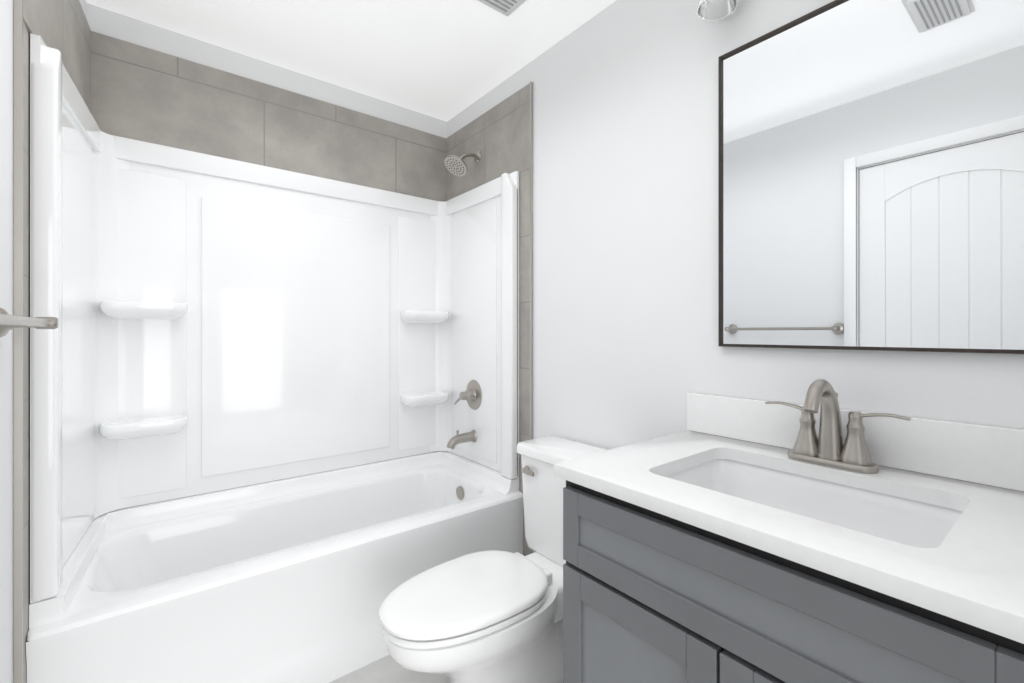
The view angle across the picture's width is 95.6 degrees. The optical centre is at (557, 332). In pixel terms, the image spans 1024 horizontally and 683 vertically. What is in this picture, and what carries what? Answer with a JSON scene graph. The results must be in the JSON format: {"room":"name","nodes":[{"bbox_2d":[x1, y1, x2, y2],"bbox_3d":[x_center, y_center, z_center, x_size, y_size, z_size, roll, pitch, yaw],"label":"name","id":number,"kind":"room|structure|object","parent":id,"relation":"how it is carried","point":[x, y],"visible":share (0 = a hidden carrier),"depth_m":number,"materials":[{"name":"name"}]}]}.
{"room":"bathroom","nodes":[
{"label":"bathroom","id":0,"kind":"room"},
{"bbox_2d":[0,0,12,682],"bbox_3d":[-0.932,-0.020,0.604,0.120,2.400,2.737,0,0,-41],"label":"door","id":1,"kind":"structure","parent":0,"point":[6,342],"depth_m":1.02,"materials":[{"name":"white paint"}]},
{"bbox_2d":[0,308,58,337],"bbox_3d":[-0.925,-0.020,0.755,0.086,0.062,0.667,0,0,-41],"label":"towel rail","id":2,"kind":"object","parent":1,"relation":"attached to","point":[8,322],"visible":1,"depth_m":0.94,"materials":[{"name":"silver metal"}]},
{"bbox_2d":[13,0,90,682],"bbox_3d":[-1.495,-0.020,1.393,0.070,2.400,0.808,0,0,-41],"label":"tiled wall","id":3,"kind":"structure","parent":0,"point":[62,27],"depth_m":1.10,"materials":[{"name":"grey tile"}]},
{"bbox_2d":[87,3,446,137],"bbox_3d":[-1.254,-0.020,2.221,1.824,2.400,0.120,0,0,-41],"label":"wall","id":4,"kind":"structure","parent":0,"point":[100,20],"depth_m":2.04,"materials":[{"name":"white paint"}]},
{"bbox_2d":[91,31,445,201],"bbox_3d":[-1.211,-0.928,2.171,1.524,0.375,0.012,0,0,-41],"label":"tile","id":5,"kind":"structure","parent":4,"relation":"attached to","point":[141,93],"depth_m":2.04,"materials":[{"name":"grey tile"}]},
{"bbox_2d":[86,0,615,121],"bbox_3d":[-0.313,-1.250,1.146,1.824,0.060,3.037,0,0,-41],"label":"ceiling","id":6,"kind":"structure","parent":0,"point":[446,60],"depth_m":1.91,"materials":[{"name":"white paint"}]},
{"bbox_2d":[478,0,525,16],"bbox_3d":[-0.206,-1.210,1.567,0.300,0.018,0.300,0,0,-41],"label":"ceiling vent","id":7,"kind":"object","parent":6,"relation":"in","point":[507,8],"visible":1,"depth_m":1.70,"materials":[{"name":"white plastic"}]},
{"bbox_2d":[329,655,451,682],"bbox_3d":[-0.313,1.210,1.146,1.824,0.060,3.037,0,0,-41],"label":"floor","id":8,"kind":"structure","parent":0,"point":[387,669],"depth_m":1.59,"materials":[{"name":"grey tile"}]},
{"bbox_2d":[26,33,523,682],"bbox_3d":[-0.963,0.120,1.888,1.498,2.119,0.760,0,0,-41],"label":"bathtub","id":9,"kind":"object","parent":8,"relation":"on","point":[274,425],"visible":1,"depth_m":1.87,"materials":[{"name":"white plastic"}]},
{"bbox_2d":[379,436,606,682],"bbox_3d":[-0.170,0.805,1.513,0.801,0.750,0.458,0,0,-41],"label":"toilet","id":10,"kind":"object","parent":8,"relation":"on","point":[492,616],"visible":0.85,"depth_m":1.40,"materials":[{"name":"white ceramic"}]},
{"bbox_2d":[554,379,1023,682],"bbox_3d":[0.478,0.643,0.960,0.572,1.075,0.830,0,0,-41],"label":"bathroom vanity","id":11,"kind":"object","parent":8,"relation":"on","point":[724,539],"visible":1,"depth_m":0.86,"materials":[{"name":"grey paint"}]},
{"bbox_2d":[765,379,910,473],"bbox_3d":[0.602,0.206,1.049,0.168,0.201,0.302,0,0,-41],"label":"faucet","id":12,"kind":"object","parent":11,"relation":"on","point":[827,454],"depth_m":1.06,"materials":[{"name":"silver metal"}]},
{"bbox_2d":[447,0,1023,552],"bbox_3d":[0.305,-0.020,1.687,0.120,2.400,2.737,0,0,-41],"label":"wall","id":13,"kind":"structure","parent":0,"point":[627,350],"depth_m":1.59,"materials":[{"name":"white paint"}]},
{"bbox_2d":[446,81,532,555],"bbox_3d":[-0.377,0.030,2.365,0.014,2.300,0.794,0,0,-41],"label":"tile","id":14,"kind":"structure","parent":13,"relation":"attached to","point":[499,136],"depth_m":2.13,"materials":[{"name":"grey tile"}]},
{"bbox_2d":[697,0,737,20],"bbox_3d":[0.658,-1.014,1.085,0.141,0.205,0.708,0,0,-41],"label":"sconce","id":15,"kind":"object","parent":13,"relation":"attached to","point":[710,10],"visible":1,"depth_m":1.34,"materials":[{"name":"clear glass"}]},
{"bbox_2d":[687,392,1023,503],"bbox_3d":[0.685,0.248,1.142,0.020,0.118,0.830,0,0,-41],"label":"backsplash","id":16,"kind":"structure","parent":13,"relation":"attached to","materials":[{"name":"white stone"}]},
{"bbox_2d":[718,0,1023,353],"bbox_3d":[0.703,-0.387,1.125,0.018,0.858,0.668,0,0,-41],"label":"mirror","id":17,"kind":"object","parent":13,"relation":"attached to","point":[870,174],"visible":0.97,"depth_m":1.08,"materials":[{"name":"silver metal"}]}
]}

